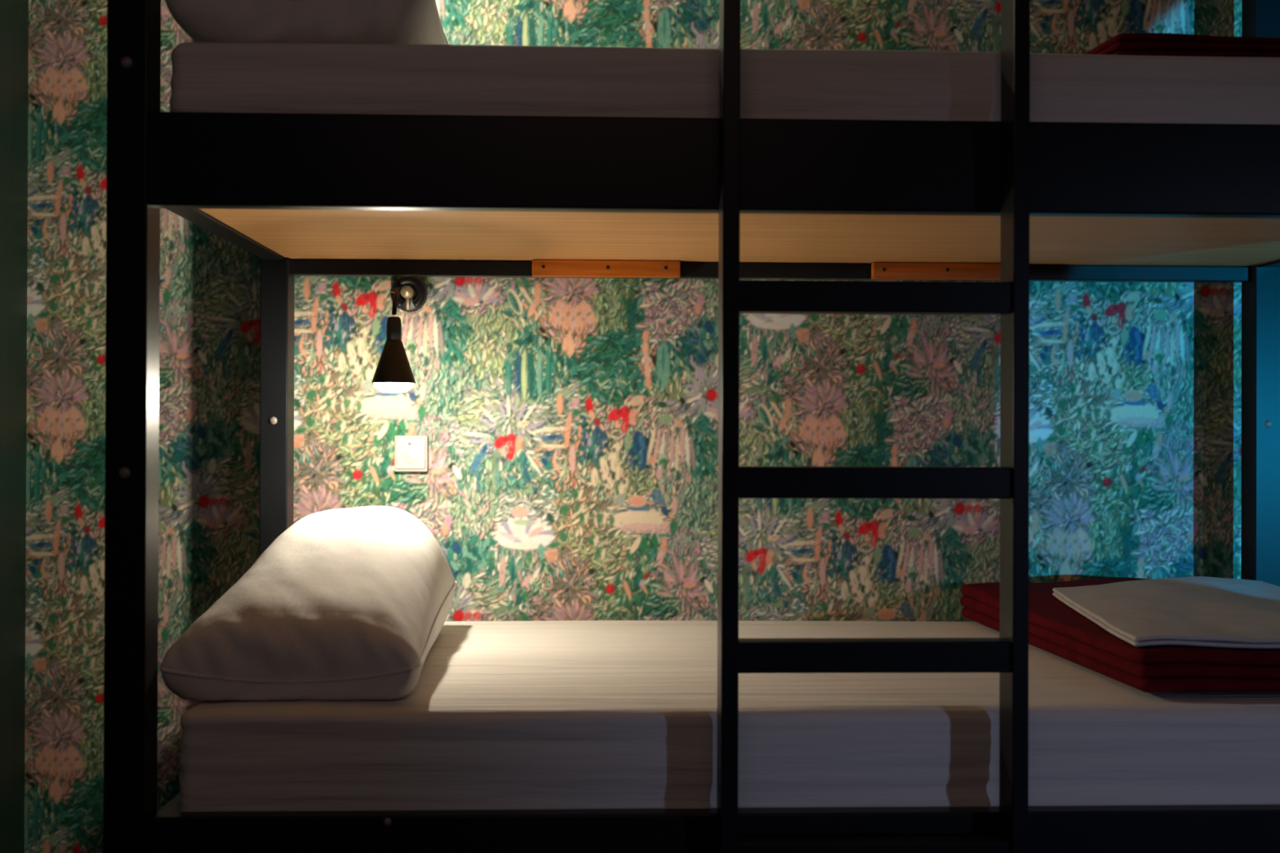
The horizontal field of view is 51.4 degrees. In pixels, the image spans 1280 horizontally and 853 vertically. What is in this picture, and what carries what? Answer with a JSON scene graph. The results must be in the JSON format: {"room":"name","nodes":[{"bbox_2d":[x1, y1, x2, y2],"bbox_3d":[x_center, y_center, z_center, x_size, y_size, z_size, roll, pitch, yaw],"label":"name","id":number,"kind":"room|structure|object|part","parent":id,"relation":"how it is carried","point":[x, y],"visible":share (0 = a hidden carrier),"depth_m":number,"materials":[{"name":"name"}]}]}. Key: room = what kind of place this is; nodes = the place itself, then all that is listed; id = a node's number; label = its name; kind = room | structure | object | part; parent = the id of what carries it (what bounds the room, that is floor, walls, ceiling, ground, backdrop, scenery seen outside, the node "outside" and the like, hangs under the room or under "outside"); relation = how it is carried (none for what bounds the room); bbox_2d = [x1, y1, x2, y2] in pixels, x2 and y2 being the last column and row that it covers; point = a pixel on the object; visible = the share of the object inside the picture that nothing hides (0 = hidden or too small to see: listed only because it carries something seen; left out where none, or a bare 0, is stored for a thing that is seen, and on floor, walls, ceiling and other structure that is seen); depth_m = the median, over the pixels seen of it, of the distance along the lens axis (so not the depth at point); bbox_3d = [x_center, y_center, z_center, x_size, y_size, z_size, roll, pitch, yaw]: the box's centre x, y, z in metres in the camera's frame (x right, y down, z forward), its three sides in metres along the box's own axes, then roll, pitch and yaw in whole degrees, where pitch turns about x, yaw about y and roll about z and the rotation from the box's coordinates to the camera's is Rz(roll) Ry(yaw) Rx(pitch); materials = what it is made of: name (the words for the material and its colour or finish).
{"room":"dormitory","nodes":[
{"label":"dormitory","id":0,"kind":"room"},
{"bbox_2d":[0,0,28,852],"bbox_3d":[-1.292,-0.222,1.708,0.132,2.350,2.260,0,0,-2],"label":"wall","id":1,"kind":"structure","parent":0,"point":[14,14],"depth_m":2.67,"materials":[{"name":"multicoloured paper"}]},
{"bbox_2d":[24,0,1241,852],"bbox_3d":[0.571,-0.212,2.802,3.668,2.350,0.001,0,0,-2],"label":"wall","id":2,"kind":"structure","parent":0,"point":[571,425],"depth_m":2.78,"materials":[{"name":"paper"}]},
{"bbox_2d":[371,276,426,393],"bbox_3d":[-0.461,-0.185,2.577,0.079,0.250,0.381,0,0,-5],"label":"wall lamp","id":3,"kind":"object","parent":2,"relation":"attached to","point":[393,373],"visible":1,"depth_m":2.42,"materials":[{"name":"black metal"}]},
{"bbox_3d":[-0.449,-0.118,2.427,0.079,0.078,0.079,0,0,-2],"label":"lamp shade","id":4,"kind":"part","parent":3,"relation":"part of","materials":[{"name":"black metal"}]},
{"bbox_2d":[386,316,401,341],"bbox_3d":[-0.448,-0.177,2.427,0.027,0.045,0.027,0,0,-2],"label":"socket","id":5,"kind":"object","parent":3,"relation":"attached to","point":[393,326],"depth_m":2.42,"materials":[{"name":"black metal"}]},
{"bbox_3d":[-0.449,-0.104,2.426,0.073,0.085,0.073,0,0,-2],"label":"bulb","id":6,"kind":"part","parent":3,"relation":"part of","materials":[{"name":"white glass"}]},
{"bbox_3d":[-0.474,-0.250,2.583,0.023,0.096,0.323,0,0,-8],"label":"arm","id":7,"kind":"part","parent":3,"relation":"part of"},
{"bbox_3d":[-0.479,-0.277,2.739,0.028,0.028,0.028,0,0,-2],"label":"knob","id":8,"kind":"part","parent":3,"relation":"part of","materials":[{"name":"gold metal"}]},
{"bbox_3d":[-0.477,-0.256,2.734,0.007,0.035,0.009,0,0,-2],"label":"stem","id":9,"kind":"part","parent":3,"relation":"part of","materials":[{"name":"gold metal"}]},
{"bbox_2d":[394,435,428,471],"bbox_3d":[-0.473,0.056,2.754,0.068,0.075,0.022,0,0,-2],"label":"light switch","id":10,"kind":"object","parent":2,"relation":"attached to","point":[411,452],"visible":1,"depth_m":2.75,"materials":[{"name":"white plastic"}]},
{"bbox_2d":[403,449,417,463],"bbox_3d":[-0.473,0.062,2.745,0.032,0.032,0.001,0,0,-2],"label":"light switch","id":11,"kind":"object","parent":10,"relation":"attached to","point":[410,456],"depth_m":2.74,"materials":[{"name":"white plastic"}]},
{"bbox_3d":[0.571,0.980,0.766,3.800,0.050,4.260,0,0,-2],"label":"floor","id":12,"kind":"structure","parent":0,"visible":0},
{"bbox_2d":[102,0,1279,852],"bbox_3d":[0.289,-0.090,2.254,2.052,2.100,0.965,0,0,-2],"label":"bunk bed","id":13,"kind":"object","parent":12,"relation":"on","point":[1015,201],"visible":0.74,"depth_m":1.82,"materials":[{"name":"black paint"}]},
{"bbox_3d":[-0.696,-0.095,1.827,0.055,2.100,0.058,0,0,-2],"label":"post","id":14,"kind":"part","parent":13,"relation":"part of","materials":[{"name":"black metal"}]},
{"bbox_3d":[-0.713,0.597,2.239,0.041,0.034,0.776,0,0,-2],"label":"rail","id":15,"kind":"part","parent":13,"relation":"part of","materials":[{"name":"black paint"}]},
{"bbox_3d":[-0.710,-0.348,2.243,0.041,0.034,0.776,0,0,-2],"label":"rail","id":16,"kind":"part","parent":13,"relation":"part of","materials":[{"name":"black paint"}]},
{"bbox_3d":[-0.724,-0.091,2.657,0.055,2.100,0.060,0,0,-2],"label":"post","id":17,"kind":"part","parent":13,"relation":"part of","materials":[{"name":"black metal"}]},
{"bbox_3d":[0.300,0.598,1.845,1.946,0.132,0.030,0,0,-2],"label":"rail","id":18,"kind":"part","parent":13,"relation":"part of","materials":[{"name":"black metal"}]},
{"bbox_3d":[0.303,-0.360,1.849,1.946,0.127,0.030,0,0,-2],"label":"rail","id":19,"kind":"part","parent":13,"relation":"part of","materials":[{"name":"black metal"}]},
{"bbox_2d":[169,42,1279,124],"bbox_3d":[0.282,-0.442,2.321,1.912,0.188,0.905,0,0,-2],"label":"mattress","id":20,"kind":"object","parent":13,"relation":"on","point":[425,79],"visible":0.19,"depth_m":1.86,"materials":[{"name":"white fabric"}]},
{"bbox_2d":[164,0,448,44],"bbox_3d":[-0.500,-0.638,2.240,0.386,0.194,0.740,0,0,-2],"label":"pillow","id":21,"kind":"object","parent":20,"relation":"on","point":[228,21],"visible":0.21,"depth_m":1.89,"materials":[{"name":"fabric"}]},
{"bbox_2d":[1084,32,1279,57],"bbox_3d":[0.930,-0.560,2.304,0.587,0.043,0.715,0,0,-2],"label":"folded blanket","id":22,"kind":"object","parent":20,"relation":"on","point":[1161,44],"visible":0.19,"depth_m":1.95,"materials":[{"name":"red fabric"}]},
{"bbox_2d":[178,620,1279,812],"bbox_3d":[0.288,0.497,2.316,1.896,0.203,0.904,0,0,-2],"label":"mattress","id":23,"kind":"object","parent":13,"relation":"on","point":[545,714],"visible":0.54,"depth_m":1.87,"materials":[{"name":"white fabric"}]},
{"bbox_2d":[159,506,457,701],"bbox_3d":[-0.508,0.268,2.248,0.376,0.246,0.748,0,0,-2],"label":"pillow","id":24,"kind":"object","parent":23,"relation":"on","point":[348,603],"visible":1,"depth_m":1.94,"materials":[{"name":"fabric"}]},
{"bbox_2d":[960,577,1279,692],"bbox_3d":[0.946,0.351,2.349,0.576,0.084,0.823,0,0,-2],"label":"folded blanket","id":25,"kind":"object","parent":23,"relation":"on","point":[1055,628],"visible":0.59,"depth_m":2.02,"materials":[{"name":"red fabric"}]},
{"bbox_2d":[1052,576,1279,648],"bbox_3d":[0.970,0.310,2.276,0.494,0.046,0.603,0,0,-2],"label":"folded cloth","id":26,"kind":"object","parent":25,"relation":"on","point":[1191,611],"visible":1,"depth_m":2.24,"materials":[{"name":"white fabric"}]},
{"bbox_3d":[0.274,-0.314,2.693,1.946,0.030,0.030,0,0,-2],"label":"rail","id":27,"kind":"part","parent":13,"relation":"part of","materials":[{"name":"black paint"}]},
{"bbox_3d":[1.272,-0.085,2.725,0.055,2.100,0.060,0,0,-2],"label":"post","id":28,"kind":"part","parent":13,"relation":"part of","materials":[{"name":"black metal"}]},
{"bbox_3d":[1.288,-0.341,2.311,0.041,0.034,0.776,0,0,-2],"label":"rail","id":29,"kind":"part","parent":13,"relation":"part of","materials":[{"name":"black paint"}]}
]}

